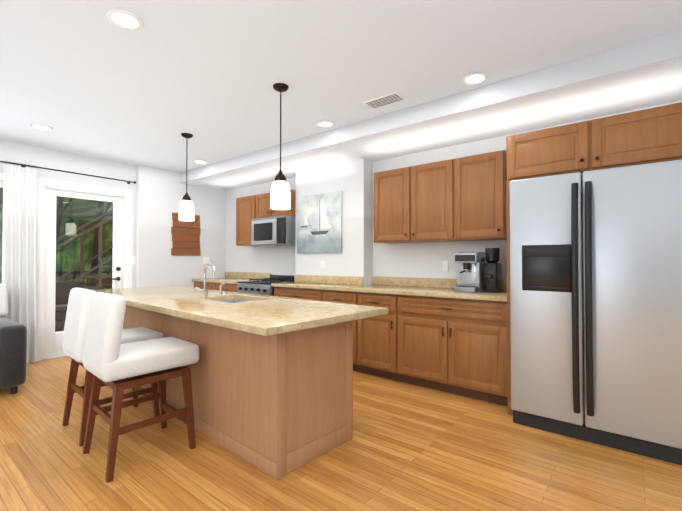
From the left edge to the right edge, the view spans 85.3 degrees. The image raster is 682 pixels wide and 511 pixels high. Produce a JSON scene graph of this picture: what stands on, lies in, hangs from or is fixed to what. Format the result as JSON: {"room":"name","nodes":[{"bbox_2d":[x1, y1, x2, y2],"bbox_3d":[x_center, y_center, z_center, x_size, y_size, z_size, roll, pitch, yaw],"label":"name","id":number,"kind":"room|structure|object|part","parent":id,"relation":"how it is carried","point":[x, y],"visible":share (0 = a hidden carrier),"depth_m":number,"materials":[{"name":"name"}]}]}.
{"room":"kitchen","nodes":[
{"label":"kitchen","id":0,"kind":"room"},
{"bbox_2d":[0,140,225,287],"bbox_3d":[-4.451,-0.033,3.575,0.240,2.600,7.790,-1,-1,38],"label":"wall","id":1,"kind":"structure","parent":0,"point":[158,194],"depth_m":5.50,"materials":[{"name":"white paint"}]},
{"bbox_2d":[0,173,3,283],"bbox_3d":[-4.505,0.154,3.539,0.118,2.225,2.200,-1,-1,38],"label":"window","id":2,"kind":"structure","parent":1,"relation":"attached to","point":[1,178],"depth_m":4.30,"materials":[{"name":"white"}]},
{"bbox_2d":[0,161,135,183],"bbox_3d":[-4.104,-1.064,3.898,0.120,0.042,3.665,-1,-1,38],"label":"curtain rod","id":3,"kind":"object","parent":1,"relation":"attached to","point":[32,166],"visible":0.98,"depth_m":4.62,"materials":[{"name":"black metal"}]},
{"bbox_2d":[3,164,37,362],"bbox_3d":[-3.724,0.112,4.298,0.084,2.290,0.310,-1,-1,38],"label":"curtain","id":4,"kind":"object","parent":3,"relation":"hanging from","point":[20,236],"visible":0.77,"depth_m":4.32,"materials":[{"name":"white fabric"}]},
{"bbox_2d":[36,178,132,360],"bbox_3d":[-3.412,0.173,4.950,0.158,2.225,1.110,-1,-1,38],"label":"door","id":5,"kind":"structure","parent":1,"relation":"attached to","point":[48,341],"depth_m":4.68,"materials":[{"name":"white wood"}]},
{"bbox_2d":[171,213,200,254],"bbox_3d":[-2.452,-0.331,5.881,0.033,0.656,0.480,-1,-1,38],"label":"art panel","id":6,"kind":"object","parent":1,"relation":"attached to","point":[191,232],"visible":0.77,"depth_m":5.86,"materials":[{"name":"brown wood"}]},
{"bbox_2d":[203,257,209,263],"bbox_3d":[-2.241,0.083,6.166,0.007,0.120,0.120,-1,-1,38],"label":"wall outlet","id":7,"kind":"object","parent":1,"relation":"attached to","point":[206,260],"depth_m":6.16,"materials":[{"name":"white plastic"}]},
{"bbox_2d":[0,356,681,510],"bbox_3d":[-0.822,1.278,0.682,9.620,0.100,7.750,-1,-1,38],"label":"floor","id":8,"kind":"structure","parent":0,"point":[409,447],"depth_m":2.19,"materials":[{"name":"brown wood"}]},
{"bbox_2d":[0,284,26,393],"bbox_3d":[-3.950,0.766,2.982,1.150,0.983,2.000,-1,-1,38],"label":"sofa","id":9,"kind":"object","parent":8,"relation":"on","point":[13,346],"visible":1,"depth_m":3.35,"materials":[{"name":"black fabric"}]},
{"bbox_2d":[61,288,163,445],"bbox_3d":[-1.704,0.747,2.780,0.480,1.019,0.580,-1,-1,42],"label":"stool","id":10,"kind":"object","parent":8,"relation":"on","point":[75,325],"visible":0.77,"depth_m":2.61,"materials":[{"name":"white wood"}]},
{"bbox_2d":[82,292,198,482],"bbox_3d":[-1.279,0.742,2.385,0.480,1.019,0.580,-1,-1,42],"label":"stool","id":11,"kind":"object","parent":8,"relation":"on","point":[109,359],"visible":1,"depth_m":2.23,"materials":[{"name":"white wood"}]},
{"bbox_2d":[192,272,271,291],"bbox_3d":[-1.734,0.785,5.820,1.210,1.025,0.632,-1,-1,38],"label":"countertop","id":12,"kind":"structure","parent":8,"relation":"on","point":[230,280],"depth_m":5.75,"materials":[{"name":"beige stone"}]},
{"bbox_2d":[123,307,356,479],"bbox_3d":[-1.201,0.832,3.253,2.856,0.858,0.660,-1,-1,42],"label":"kitchen island","id":13,"kind":"object","parent":8,"relation":"on","point":[272,384],"depth_m":2.32,"materials":[{"name":"brown wood"}]},
{"bbox_2d":[96,287,387,338],"bbox_3d":[-1.235,0.383,3.211,3.270,0.040,1.010,-1,-1,42],"label":"island countertop","id":14,"kind":"structure","parent":13,"relation":"on","point":[264,315],"depth_m":2.46,"materials":[{"name":"beige stone"}]},
{"bbox_2d":[194,263,217,294],"bbox_3d":[-1.232,0.216,3.377,0.208,0.298,0.116,-1,-1,42],"label":"faucet","id":15,"kind":"object","parent":14,"relation":"on","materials":[{"name":"silver metal"}]},
{"bbox_2d":[218,283,224,294],"bbox_3d":[-1.133,0.314,3.543,0.084,0.106,0.028,-1,-1,42],"label":"faucet","id":16,"kind":"object","parent":14,"relation":"on","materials":[{"name":"silver metal"}]},
{"bbox_2d":[222,299,245,302],"bbox_3d":[-0.904,0.491,3.107,0.584,0.204,0.404,-1,-1,42],"label":"sink","id":17,"kind":"object","parent":14,"relation":"in","point":[223,300],"depth_m":3.37,"materials":[{"name":"silver metal"}]},
{"bbox_2d":[237,275,293,295],"bbox_3d":[-0.999,0.788,5.202,0.698,0.997,0.687,-1,-1,38],"label":"range","id":18,"kind":"object","parent":8,"relation":"on","point":[260,286],"visible":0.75,"depth_m":5.03,"materials":[{"name":"silver metal"}]},
{"bbox_2d":[274,287,326,300],"bbox_3d":[-0.395,0.839,4.652,0.914,0.885,0.395,-1,-1,38],"label":"base cabinet","id":19,"kind":"object","parent":8,"relation":"on","point":[290,292],"depth_m":4.49,"materials":[{"name":"brown wood"}]},
{"bbox_2d":[327,291,362,372],"bbox_3d":[0.100,0.834,4.261,0.632,0.885,0.395,-1,-1,38],"label":"base cabinet","id":20,"kind":"object","parent":8,"relation":"on","point":[348,297],"depth_m":3.97,"materials":[{"name":"brown wood"}]},
{"bbox_2d":[363,291,402,381],"bbox_3d":[0.482,0.829,3.958,0.627,0.885,0.395,-1,-1,38],"label":"base cabinet","id":21,"kind":"object","parent":8,"relation":"on","point":[382,334],"depth_m":3.75,"materials":[{"name":"brown wood"}]},
{"bbox_2d":[403,295,507,405],"bbox_3d":[1.053,0.823,3.505,1.115,0.885,0.395,-1,-1,38],"label":"base cabinet","id":22,"kind":"object","parent":8,"relation":"on","point":[439,334],"depth_m":3.29,"materials":[{"name":"brown wood"}]},
{"bbox_2d":[271,283,506,302],"bbox_3d":[0.420,0.369,4.119,2.862,0.040,0.632,-1,-1,38],"label":"countertop","id":23,"kind":"structure","parent":22,"relation":"on","point":[376,288],"depth_m":3.75,"materials":[{"name":"beige stone"}]},
{"bbox_2d":[454,248,501,292],"bbox_3d":[1.262,0.134,3.441,0.360,0.410,0.401,-1,-1,38],"label":"coffee machine","id":24,"kind":"object","parent":23,"relation":"on","point":[476,272],"visible":1,"depth_m":3.41,"materials":[{"name":"silver metal"}]},
{"bbox_2d":[506,159,681,464],"bbox_3d":[1.878,0.330,2.778,1.084,1.853,0.926,-1,-1,38],"label":"fridge","id":25,"kind":"object","parent":8,"relation":"on","point":[596,302],"depth_m":2.42,"materials":[{"name":"silver metal"}]},
{"bbox_3d":[1.552,0.335,3.194,0.057,1.853,0.678,-1,-1,38],"label":"kitchen fridge panel","id":26,"kind":"part","parent":25,"relation":"part of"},
{"bbox_2d":[0,0,681,172],"bbox_3d":[-0.822,-1.422,0.719,9.620,0.100,7.750,-1,-1,38],"label":"ceiling","id":27,"kind":"structure","parent":0,"point":[87,78],"depth_m":2.54,"materials":[{"name":"white paint"}]},
{"bbox_2d":[30,124,52,130],"bbox_3d":[-3.094,-1.325,3.825,0.190,0.008,0.190,-1,-1,38],"label":"recessed light","id":28,"kind":"object","parent":27,"relation":"in","point":[42,127],"visible":0.98,"depth_m":3.83,"materials":[{"name":"white"}]},
{"bbox_2d":[106,9,143,30],"bbox_3d":[-1.238,-1.348,2.125,0.190,0.008,0.190,-1,-1,38],"label":"recessed light","id":29,"kind":"object","parent":27,"relation":"in","point":[124,20],"visible":1,"depth_m":2.12,"materials":[{"name":"white plastic"}]},
{"bbox_2d":[179,133,193,220],"bbox_3d":[-1.691,-0.856,4.060,0.156,0.940,0.156,-1,-1,38],"label":"pendant light","id":30,"kind":"object","parent":27,"relation":"hanging from","point":[186,209],"visible":1,"depth_m":4.01,"materials":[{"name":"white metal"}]},
{"bbox_2d":[193,160,206,163],"bbox_3d":[-1.969,-1.306,5.180,0.190,0.008,0.190,-1,-1,38],"label":"recessed light","id":31,"kind":"object","parent":27,"relation":"in","point":[199,161],"visible":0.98,"depth_m":5.18,"materials":[{"name":"white"}]},
{"bbox_2d":[270,83,289,209],"bbox_3d":[-0.478,-0.857,2.933,0.156,0.970,0.156,-1,-1,38],"label":"pendant light","id":32,"kind":"object","parent":27,"relation":"hanging from","point":[280,193],"visible":1,"depth_m":2.88,"materials":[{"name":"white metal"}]},
{"bbox_2d":[316,121,334,127],"bbox_3d":[-0.159,-1.326,3.745,0.190,0.008,0.190,-1,-1,38],"label":"recessed light","id":33,"kind":"object","parent":27,"relation":"in","point":[325,124],"visible":0.98,"depth_m":3.75,"materials":[{"name":"white"}]},
{"bbox_2d":[363,91,406,108],"bbox_3d":[0.375,-1.334,3.195,0.340,0.010,0.170,-1,-1,38],"label":"ceiling vent","id":34,"kind":"object","parent":27,"relation":"in","point":[387,99],"visible":1,"depth_m":3.18,"materials":[{"name":"white metal"}]},
{"bbox_2d":[180,29,681,190],"bbox_3d":[1.304,-1.256,3.319,9.320,0.159,0.830,-1,-1,38],"label":"soffit ceiling","id":35,"kind":"structure","parent":27,"relation":"attached to","point":[641,74],"depth_m":3.12,"materials":[{"name":"white paint"}]},
{"bbox_2d":[462,73,487,84],"bbox_3d":[1.017,-1.339,2.814,0.190,0.008,0.190,-1,-1,38],"label":"recessed light","id":36,"kind":"object","parent":27,"relation":"in","point":[475,79],"visible":1,"depth_m":2.81,"materials":[{"name":"white"}]},
{"bbox_2d":[226,100,681,284],"bbox_3d":[1.497,-0.032,3.627,9.620,2.600,0.320,-1,-1,38],"label":"wall","id":37,"kind":"structure","parent":0,"point":[364,256],"depth_m":4.50,"materials":[{"name":"white paint"}]},
{"bbox_2d":[236,189,295,245],"bbox_3d":[-1.085,-0.527,5.496,1.180,0.740,0.365,-1,-1,38],"label":"upper cabinet","id":38,"kind":"object","parent":37,"relation":"attached to","point":[248,208],"depth_m":5.52,"materials":[{"name":"brown wood"}]},
{"bbox_2d":[251,215,294,245],"bbox_3d":[-0.922,-0.342,5.316,0.700,0.386,0.442,-1,-1,38],"label":"microwave","id":39,"kind":"object","parent":37,"relation":"attached to","point":[274,231],"visible":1,"depth_m":5.11,"materials":[{"name":"silver metal"}]},
{"bbox_2d":[297,191,341,252],"bbox_3d":[-0.293,-0.418,4.827,0.770,0.765,0.030,-1,-1,38],"label":"artwork","id":40,"kind":"object","parent":37,"relation":"attached to","point":[319,223],"visible":0.96,"depth_m":4.79,"materials":[{"name":"fabric"}]},
{"bbox_2d":[320,261,323,269],"bbox_3d":[-0.242,0.126,4.796,0.070,0.115,0.007,-1,-1,38],"label":"wall outlet","id":41,"kind":"object","parent":37,"relation":"attached to","point":[321,262],"depth_m":4.79,"materials":[{"name":"white plastic"}]},
{"bbox_2d":[295,275,506,290],"bbox_3d":[0.549,0.302,4.282,2.862,0.099,0.219,-1,-1,38],"label":"backsplash","id":42,"kind":"structure","parent":37,"relation":"attached to","point":[391,281],"depth_m":4.37,"materials":[{"name":"beige stone"}]},
{"bbox_2d":[374,150,506,243],"bbox_3d":[0.998,-0.544,3.846,1.401,0.790,0.365,-1,-1,38],"label":"upper cabinet","id":43,"kind":"object","parent":37,"relation":"attached to","point":[459,199],"depth_m":3.65,"materials":[{"name":"brown wood"}]},
{"bbox_2d":[442,261,448,271],"bbox_3d":[1.121,0.114,3.972,0.070,0.115,0.007,-1,-1,38],"label":"wall outlet","id":44,"kind":"object","parent":37,"relation":"attached to","point":[445,265],"depth_m":3.97,"materials":[{"name":"white plastic"}]},
{"bbox_2d":[506,102,681,180],"bbox_3d":[1.951,-0.775,2.858,1.110,0.355,0.735,-1,-1,38],"label":"upper cabinet","id":45,"kind":"object","parent":37,"relation":"attached to","point":[649,135],"visible":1,"depth_m":2.56,"materials":[{"name":"brown wood"}]},
{"label":"outside","id":46,"kind":"structure","parent":0,"visible":0},
{"bbox_2d":[0,187,112,288],"bbox_3d":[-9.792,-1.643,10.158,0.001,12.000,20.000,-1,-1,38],"label":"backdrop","id":47,"kind":"structure","parent":46,"point":[70,225],"depth_m":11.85,"materials":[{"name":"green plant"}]},
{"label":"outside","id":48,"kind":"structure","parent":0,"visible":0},
{"bbox_2d":[55,320,64,331],"bbox_3d":[-5.189,1.378,5.831,3.738,0.120,9.000,-1,-1,38],"label":"deck","id":49,"kind":"object","parent":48,"point":[58,328],"depth_m":6.95,"materials":[{"name":"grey wood"}]},
{"bbox_2d":[0,271,112,288],"bbox_3d":[-6.105,0.793,6.565,0.100,1.069,9.000,-1,-1,38],"label":"railing","id":50,"kind":"object","parent":49,"relation":"on","point":[74,272],"depth_m":7.55,"materials":[{"name":"black wood"}]},
{"bbox_2d":[55,280,81,320],"bbox_3d":[-4.431,0.869,5.940,0.600,0.899,0.600,-1,-1,38],"label":"chair","id":51,"kind":"object","parent":49,"relation":"on","point":[61,316],"depth_m":6.06,"materials":[{"name":"grey wicker"}]},
{"bbox_2d":[56,209,112,321],"bbox_3d":[-4.444,-0.287,7.461,0.992,3.255,3.277,-1,-1,38],"label":"stairs","id":52,"kind":"structure","parent":49,"relation":"on","point":[100,267],"depth_m":6.99,"materials":[{"name":"brown wood"}]},
{"bbox_2d":[56,197,112,285],"bbox_3d":[-6.389,-1.147,9.723,0.301,11.013,3.403,0,-1,23],"label":"trunk","id":53,"kind":"object","parent":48,"point":[61,208],"depth_m":9.65,"materials":[{"name":"brown plant"}]}
]}

